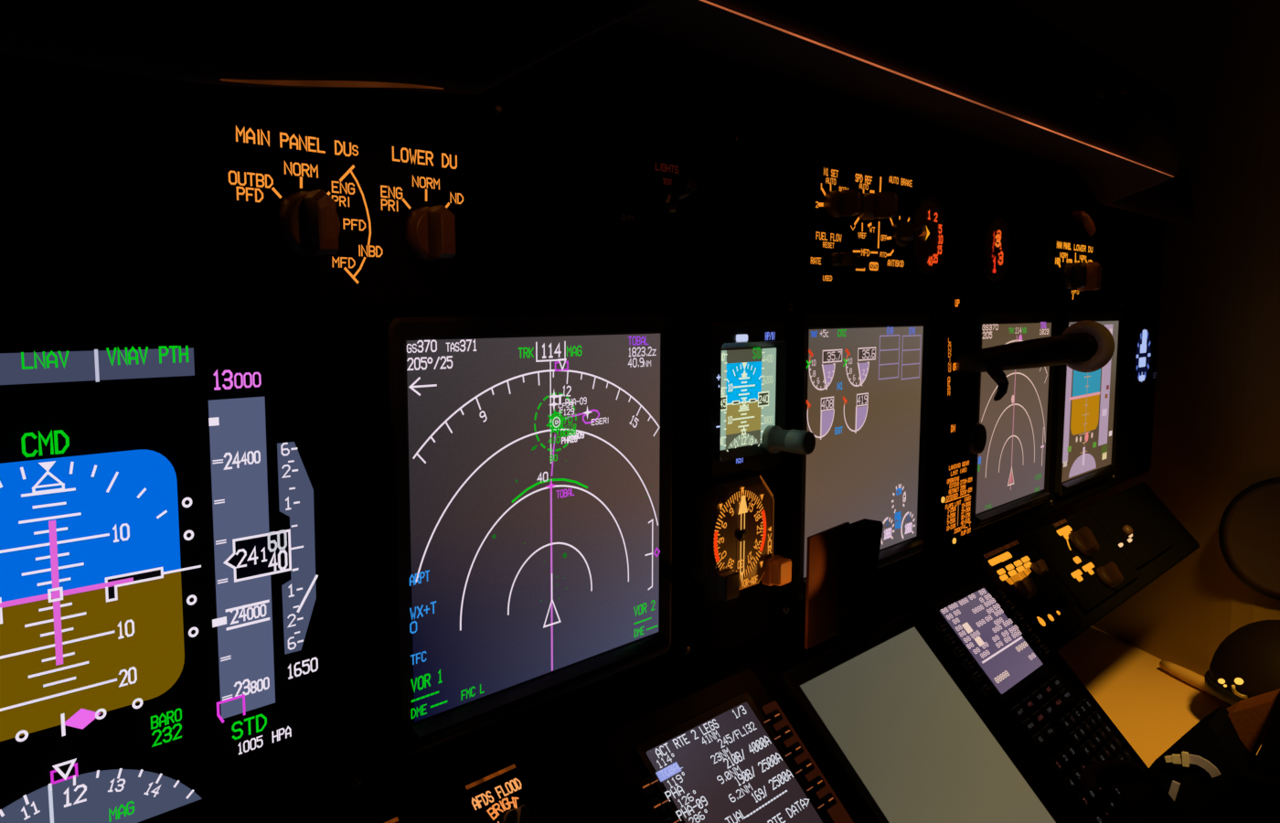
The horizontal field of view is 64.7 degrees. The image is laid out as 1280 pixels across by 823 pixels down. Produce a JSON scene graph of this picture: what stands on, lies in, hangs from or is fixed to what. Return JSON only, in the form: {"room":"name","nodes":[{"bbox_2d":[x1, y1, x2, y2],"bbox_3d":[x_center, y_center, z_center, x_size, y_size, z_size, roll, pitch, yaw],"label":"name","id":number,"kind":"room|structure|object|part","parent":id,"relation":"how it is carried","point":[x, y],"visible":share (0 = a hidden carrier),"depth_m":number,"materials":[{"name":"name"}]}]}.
{"room":"control cabin","nodes":[
{"label":"control cabin","id":0,"kind":"room"},
{"bbox_2d":[325,547,970,822],"bbox_3d":[-0.203,0.310,1.024,0.040,1.170,2.700,5,8,41],"label":"panel edge","id":1,"kind":"structure","parent":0,"point":[389,807],"depth_m":1.16,"materials":[{"name":"black plastic"}]},
{"bbox_2d":[970,0,1279,676],"bbox_3d":[1.053,-0.067,1.165,0.336,1.900,1.824,-4,7,-34],"label":"wall","id":2,"kind":"structure","parent":0,"point":[1216,422],"depth_m":1.35,"materials":[{"name":"paint"}]},
{"bbox_2d":[1056,625,1262,767],"bbox_3d":[0.738,0.381,1.246,0.545,0.048,0.540,5,8,41],"label":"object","id":3,"kind":"object","parent":2,"relation":"attached to","point":[1153,701],"visible":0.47,"depth_m":1.32,"materials":[{"name":"beige paint"}]},
{"bbox_3d":[0.739,0.357,1.329,0.017,0.017,0.145,-1,6,-12],"label":"rounded rail","id":4,"kind":"part","parent":3,"relation":"part of","materials":[{"name":"beige paint"}]},
{"bbox_2d":[1204,619,1279,704],"bbox_3d":[0.687,0.295,1.108,0.160,0.102,0.371,5,8,41],"label":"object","id":5,"kind":"object","parent":2,"relation":"attached to","point":[1246,664],"visible":0.98,"depth_m":1.17,"materials":[{"name":"paint"}]},
{"bbox_3d":[0.560,0.260,0.973,0.006,0.005,0.006,5,8,41],"label":"bulb","id":6,"kind":"part","parent":5,"relation":"part of","materials":[{"name":"yellow glass"}]},
{"bbox_3d":[0.616,0.278,1.039,0.008,0.007,0.008,5,8,41],"label":"bulb","id":7,"kind":"part","parent":5,"relation":"part of","materials":[{"name":"yellow glass"}]},
{"bbox_2d":[1218,477,1279,600],"bbox_3d":[0.803,0.159,1.248,0.156,0.156,0.016,5,8,41],"label":"speaker","id":8,"kind":"object","parent":2,"relation":"attached to","point":[1249,529],"depth_m":1.26,"materials":[{"name":"black plastic"}]},
{"bbox_3d":[0.427,0.971,0.537,1.800,0.040,2.700,5,8,41],"label":"floor","id":9,"kind":"structure","parent":0,"visible":0},
{"bbox_2d":[542,555,1191,822],"bbox_3d":[0.220,0.365,0.682,0.392,0.405,0.560,5,8,41],"label":"stand","id":10,"kind":"object","parent":9,"relation":"on","point":[584,780],"visible":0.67,"depth_m":0.65,"materials":[{"name":"paint"}]},
{"bbox_2d":[0,24,1164,822],"bbox_3d":[0.079,-0.032,0.662,0.029,0.363,1.820,5,8,41],"label":"panel","id":11,"kind":"object","parent":10,"relation":"on","point":[81,270],"visible":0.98,"depth_m":0.42,"materials":[{"name":"paint"}]},
{"bbox_2d":[0,345,318,822],"bbox_3d":[-0.245,0.073,0.276,0.010,0.194,0.351,5,8,41],"label":"display","id":12,"kind":"object","parent":11,"relation":"attached to","point":[91,608],"visible":1,"depth_m":0.35,"materials":[{"name":"glass"}]},
{"bbox_2d":[155,95,501,309],"bbox_3d":[-0.110,-0.078,0.404,0.024,0.074,0.152,5,8,41],"label":"panel","id":13,"kind":"object","parent":11,"relation":"attached to","point":[261,209],"visible":1,"depth_m":0.39,"materials":[{"name":"paint"}]},
{"bbox_3d":[-0.123,-0.071,0.385,0.016,0.026,0.026,5,8,41],"label":"selector knob","id":14,"kind":"part","parent":13,"relation":"part of","materials":[{"name":"plastic"}]},
{"bbox_3d":[-0.086,-0.075,0.427,0.016,0.023,0.023,5,8,41],"label":"selector knob","id":15,"kind":"part","parent":13,"relation":"part of","materials":[{"name":"plastic"}]},
{"bbox_2d":[394,756,540,822],"bbox_3d":[-0.260,0.245,0.256,0.079,0.082,0.684,5,8,41],"label":"panel","id":16,"kind":"object","parent":11,"relation":"attached to","point":[410,816],"visible":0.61,"depth_m":0.47,"materials":[{"name":"paint"}]},
{"bbox_2d":[384,816,398,822],"bbox_3d":[-0.104,0.216,0.411,0.057,0.066,0.070,5,8,41],"label":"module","id":17,"kind":"object","parent":16,"relation":"attached to","point":[395,819],"visible":1,"depth_m":0.45,"materials":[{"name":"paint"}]},
{"bbox_2d":[416,756,585,822],"bbox_3d":[-0.053,0.210,0.472,0.060,0.066,0.080,5,8,41],"label":"light panel","id":18,"kind":"object","parent":16,"relation":"attached to","point":[534,792],"visible":1,"depth_m":0.49,"materials":[{"name":"paint"}]},
{"bbox_3d":[-0.057,0.193,0.475,0.014,0.014,0.010,-7,-34,-48],"label":"dimmer knob","id":19,"kind":"part","parent":18,"relation":"part of","materials":[{"name":"plastic"}]},
{"bbox_2d":[382,315,672,757],"bbox_3d":[-0.044,0.050,0.504,0.010,0.194,0.189,5,8,41],"label":"display","id":20,"kind":"object","parent":11,"relation":"attached to","point":[528,459],"visible":1,"depth_m":0.49,"materials":[{"name":"glass"}]},
{"bbox_2d":[0,0,1194,225],"bbox_3d":[0.103,-0.202,0.624,0.191,0.130,1.820,5,8,41],"label":"glareshield","id":21,"kind":"object","parent":11,"relation":"attached to","point":[997,72],"visible":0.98,"depth_m":0.47,"materials":[{"name":"plastic"}]},
{"bbox_2d":[527,82,735,309],"bbox_3d":[0.009,-0.108,0.536,0.026,0.107,0.160,5,8,41],"label":"panel","id":22,"kind":"object","parent":11,"relation":"attached to","point":[632,207],"visible":1,"depth_m":0.53,"materials":[{"name":"paint"}]},
{"bbox_2d":[661,179,696,213],"bbox_3d":[0.022,-0.117,0.546,0.019,0.017,0.011,5,8,41],"label":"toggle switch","id":23,"kind":"object","parent":22,"relation":"attached to","point":[675,192],"depth_m":0.55,"materials":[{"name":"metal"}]},
{"bbox_2d":[691,474,791,600],"bbox_3d":[0.064,0.076,0.619,0.026,0.070,0.072,5,8,41],"label":"indicator","id":24,"kind":"object","parent":11,"relation":"attached to","point":[732,547],"visible":1,"depth_m":0.61,"materials":[{"name":"plastic"}]},
{"bbox_3d":[0.050,0.102,0.596,0.013,0.017,0.016,5,8,41],"label":"knob","id":25,"kind":"part","parent":24,"relation":"part of","materials":[{"name":"plastic"}]},
{"bbox_3d":[0.087,0.101,0.639,0.013,0.017,0.016,5,8,41],"label":"knob","id":26,"kind":"part","parent":24,"relation":"part of","materials":[{"name":"brown plastic"}]},
{"bbox_2d":[699,320,815,479],"bbox_3d":[0.075,-0.008,0.613,0.039,0.094,0.076,5,8,41],"label":"display","id":27,"kind":"object","parent":11,"relation":"attached to","point":[742,430],"visible":1,"depth_m":0.62,"materials":[{"name":"black glass"}]},
{"bbox_3d":[0.093,0.018,0.630,0.030,0.018,0.018,5,8,41],"label":"knob","id":28,"kind":"part","parent":27,"relation":"part of","materials":[{"name":"black plastic"}]},
{"bbox_2d":[790,313,930,599],"bbox_3d":[0.170,0.025,0.748,0.010,0.194,0.190,5,8,41],"label":"display","id":29,"kind":"object","parent":11,"relation":"attached to","point":[861,379],"visible":0.98,"depth_m":0.74,"materials":[{"name":"glass"}]},
{"bbox_2d":[805,146,933,309],"bbox_3d":[0.178,-0.127,0.723,0.033,0.107,0.179,5,8,41],"label":"control panel","id":30,"kind":"object","parent":11,"relation":"attached to","point":[860,231],"visible":1,"depth_m":0.70,"materials":[{"name":"paint"}]},
{"bbox_3d":[0.136,-0.102,0.677,0.020,0.010,0.010,5,8,41],"label":"control knob","id":31,"kind":"part","parent":30,"relation":"part of","materials":[{"name":"plastic"}]},
{"bbox_3d":[0.136,-0.138,0.671,0.022,0.018,0.018,5,8,41],"label":"control knob","id":32,"kind":"part","parent":30,"relation":"part of","materials":[{"name":"plastic"}]},
{"bbox_3d":[0.154,-0.104,0.705,0.010,0.009,0.009,5,8,41],"label":"control knob","id":33,"kind":"part","parent":30,"relation":"part of","materials":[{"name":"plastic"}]},
{"bbox_3d":[0.166,-0.143,0.703,0.026,0.019,0.019,5,8,41],"label":"control knob","id":34,"kind":"part","parent":30,"relation":"part of","materials":[{"name":"plastic"}]},
{"bbox_3d":[0.198,-0.132,0.748,0.016,0.021,0.021,5,8,41],"label":"control knob","id":35,"kind":"part","parent":30,"relation":"part of","materials":[{"name":"plastic"}]},
{"bbox_2d":[910,195,946,274],"bbox_3d":[0.224,-0.138,0.792,0.009,0.061,0.061,5,8,41],"label":"gauge","id":36,"kind":"object","parent":30,"relation":"attached to","point":[928,249],"visible":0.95,"depth_m":0.79,"materials":[{"name":"black plastic"}]},
{"bbox_2d":[919,282,986,559],"bbox_3d":[0.268,0.007,0.853,0.018,0.228,0.088,5,8,41],"label":"panel","id":37,"kind":"object","parent":11,"relation":"attached to","point":[954,308],"depth_m":0.85,"materials":[{"name":"paint"}]},
{"bbox_3d":[0.291,0.023,0.875,0.011,0.028,0.028,5,8,41],"label":"round knob","id":38,"kind":"part","parent":37,"relation":"part of","materials":[{"name":"black plastic"}]},
{"bbox_2d":[955,320,1114,401],"bbox_3d":[0.329,-0.043,0.850,0.130,0.068,0.037,1,6,5],"label":"lever","id":39,"kind":"object","parent":37,"relation":"attached to","point":[1087,346],"visible":1,"depth_m":0.84,"materials":[{"name":"plastic"}]},
{"bbox_3d":[0.320,-0.049,0.847,0.111,0.036,0.025,0,6,1],"label":"arm","id":40,"kind":"part","parent":39,"relation":"part of","materials":[{"name":"plastic"}]},
{"bbox_2d":[976,216,1010,282],"bbox_3d":[0.314,-0.143,0.896,0.009,0.057,0.057,5,8,41],"label":"pressure gauge","id":41,"kind":"object","parent":11,"relation":"attached to","point":[993,241],"visible":1,"depth_m":0.89,"materials":[{"name":"black plastic"}]},
{"bbox_2d":[970,312,1055,530],"bbox_3d":[0.360,0.004,0.964,0.010,0.194,0.191,5,8,41],"label":"display","id":42,"kind":"object","parent":11,"relation":"attached to","point":[1010,475],"visible":0.92,"depth_m":0.96,"materials":[{"name":"glass"}]},
{"bbox_2d":[1050,217,1109,309],"bbox_3d":[0.473,-0.153,1.065,0.027,0.092,0.169,5,8,41],"label":"panel","id":43,"kind":"object","parent":11,"relation":"attached to","point":[1080,261],"visible":1,"depth_m":1.05,"materials":[{"name":"paint"}]},
{"bbox_3d":[0.441,-0.138,1.024,0.020,0.027,0.027,5,8,41],"label":"selector knob","id":44,"kind":"part","parent":43,"relation":"part of","materials":[{"name":"plastic"}]},
{"bbox_3d":[0.471,-0.141,1.058,0.020,0.031,0.031,5,8,41],"label":"selector knob","id":45,"kind":"part","parent":43,"relation":"part of","materials":[{"name":"black plastic"}]},
{"bbox_2d":[1072,210,1096,235],"bbox_3d":[0.469,-0.198,1.065,0.014,0.024,0.042,5,8,41],"label":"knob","id":46,"kind":"object","parent":11,"relation":"attached to","point":[1082,216],"visible":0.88,"depth_m":1.06,"materials":[{"name":"black plastic"}]},
{"bbox_2d":[1054,312,1122,495],"bbox_3d":[0.507,-0.013,1.131,0.010,0.194,0.190,5,8,41],"label":"display","id":47,"kind":"object","parent":11,"relation":"attached to","point":[1088,401],"visible":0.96,"depth_m":1.13,"materials":[{"name":"glass"}]},
{"bbox_2d":[981,482,1199,650],"bbox_3d":[0.516,0.162,1.133,0.090,0.093,0.528,5,8,41],"label":"panel","id":48,"kind":"object","parent":11,"relation":"attached to","point":[1185,544],"visible":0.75,"depth_m":1.18,"materials":[{"name":"paint"}]},
{"bbox_2d":[983,540,1076,618],"bbox_3d":[0.367,0.160,0.952,0.055,0.061,0.106,5,8,41],"label":"switch panel","id":49,"kind":"object","parent":48,"relation":"attached to","point":[1020,565],"visible":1,"depth_m":0.95,"materials":[{"name":"paint"}]},
{"bbox_3d":[0.352,0.160,0.920,0.019,0.019,0.014,-7,-34,-48],"label":"dimmer knob","id":50,"kind":"part","parent":49,"relation":"part of","materials":[{"name":"plastic"}]},
{"bbox_3d":[0.383,0.149,0.965,0.015,0.015,0.012,-7,-34,-48],"label":"dimmer knob","id":51,"kind":"part","parent":49,"relation":"part of","materials":[{"name":"plastic"}]},
{"bbox_2d":[1016,585,1082,646],"bbox_3d":[0.380,0.188,0.934,0.033,0.034,0.087,5,8,41],"label":"panel","id":52,"kind":"object","parent":48,"relation":"attached to","point":[1050,630],"visible":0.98,"depth_m":0.92,"materials":[{"name":"paint"}]},
{"bbox_2d":[1037,618,1045,626],"bbox_3d":[0.361,0.189,0.907,0.009,0.008,0.001,-7,-34,-48],"label":"lamp","id":53,"kind":"object","parent":52,"relation":"on","point":[1041,622],"depth_m":0.91,"materials":[{"name":"orange plastic"}]},
{"bbox_2d":[1047,614,1054,620],"bbox_3d":[0.376,0.188,0.923,0.007,0.007,0.001,-7,-34,-48],"label":"lamp","id":54,"kind":"object","parent":52,"relation":"on","point":[1050,616],"depth_m":0.92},
{"bbox_2d":[1024,510,1140,613],"bbox_3d":[0.471,0.154,1.059,0.073,0.069,0.178,5,8,41],"label":"panel","id":55,"kind":"object","parent":48,"relation":"attached to","point":[1089,564],"visible":1,"depth_m":1.04,"materials":[{"name":"paint"}]},
{"bbox_3d":[0.468,0.136,1.061,0.031,0.031,0.018,-7,-34,-48],"label":"dimmer knob","id":56,"kind":"part","parent":55,"relation":"part of","materials":[{"name":"brown plastic"}]},
{"bbox_3d":[0.485,0.168,1.041,0.025,0.025,0.018,-7,-34,-48],"label":"dimmer knob","id":57,"kind":"part","parent":55,"relation":"part of","materials":[{"name":"brown plastic"}]},
{"bbox_2d":[1086,490,1173,568],"bbox_3d":[0.579,0.139,1.191,0.060,0.063,0.155,5,8,41],"label":"switch panel","id":58,"kind":"object","parent":48,"relation":"attached to","point":[1122,517],"visible":1,"depth_m":1.18,"materials":[{"name":"paint"}]},
{"bbox_2d":[1127,324,1157,385],"bbox_3d":[0.635,-0.071,1.272,0.010,0.076,0.107,5,8,41],"label":"clock","id":59,"kind":"object","parent":11,"relation":"attached to","point":[1140,346],"visible":1,"depth_m":1.25,"materials":[{"name":"black plastic"}]},
{"bbox_2d":[589,667,853,822],"bbox_3d":[0.083,0.262,0.547,0.170,0.180,0.144,5,8,41],"label":"computer","id":60,"kind":"object","parent":10,"relation":"on","point":[722,751],"visible":1,"depth_m":0.57,"materials":[{"name":"plastic"}]},
{"bbox_3d":[0.014,0.193,0.547,0.018,0.011,0.001,-7,-34,-48],"label":"active leg","id":61,"kind":"part","parent":60,"relation":"part of","materials":[{"name":"blue glass"}]},
{"bbox_3d":[0.055,0.212,0.566,0.107,0.093,0.002,-7,-34,-48],"label":"screen frame","id":62,"kind":"part","parent":60,"relation":"part of","materials":[{"name":"black plastic"}]},
{"bbox_3d":[0.102,0.215,0.612,0.015,0.086,0.001,-7,-34,-48],"label":"light plate","id":63,"kind":"part","parent":60,"relation":"part of","materials":[{"name":"black plastic"}]},
{"bbox_2d":[837,518,883,640],"bbox_3d":[0.147,0.111,0.674,0.012,0.074,0.035,5,8,41],"label":"block","id":64,"kind":"object","parent":10,"relation":"on","point":[860,540],"visible":1,"depth_m":0.66,"materials":[{"name":"paint"}]},
{"bbox_2d":[804,522,849,649],"bbox_3d":[0.122,0.113,0.660,0.002,0.074,0.050,5,8,41],"label":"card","id":65,"kind":"object","parent":64,"relation":"attached to","point":[823,547],"visible":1,"depth_m":0.65,"materials":[{"name":"black plastic"}]},
{"bbox_2d":[778,610,1066,822],"bbox_3d":[0.211,0.254,0.690,0.160,0.169,0.190,5,8,41],"label":"display","id":66,"kind":"object","parent":10,"relation":"on","point":[903,731],"visible":0.99,"depth_m":0.70,"materials":[{"name":"glass"}]},
{"bbox_2d":[899,562,1164,822],"bbox_3d":[0.317,0.236,0.814,0.170,0.180,0.143,5,8,41],"label":"computer","id":67,"kind":"object","parent":10,"relation":"on","point":[1055,731],"visible":0.99,"depth_m":0.80,"materials":[{"name":"plastic"}]},
{"bbox_3d":[0.290,0.187,0.832,0.102,0.089,0.002,-7,-34,-48],"label":"screen frame","id":68,"kind":"part","parent":67,"relation":"part of","materials":[{"name":"plastic"}]},
{"bbox_2d":[1149,688,1279,822],"bbox_3d":[0.553,0.342,0.952,0.148,0.232,0.098,5,8,41],"label":"control panel","id":69,"kind":"object","parent":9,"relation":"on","point":[1214,773],"visible":0.94,"depth_m":0.93,"materials":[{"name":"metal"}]}
]}

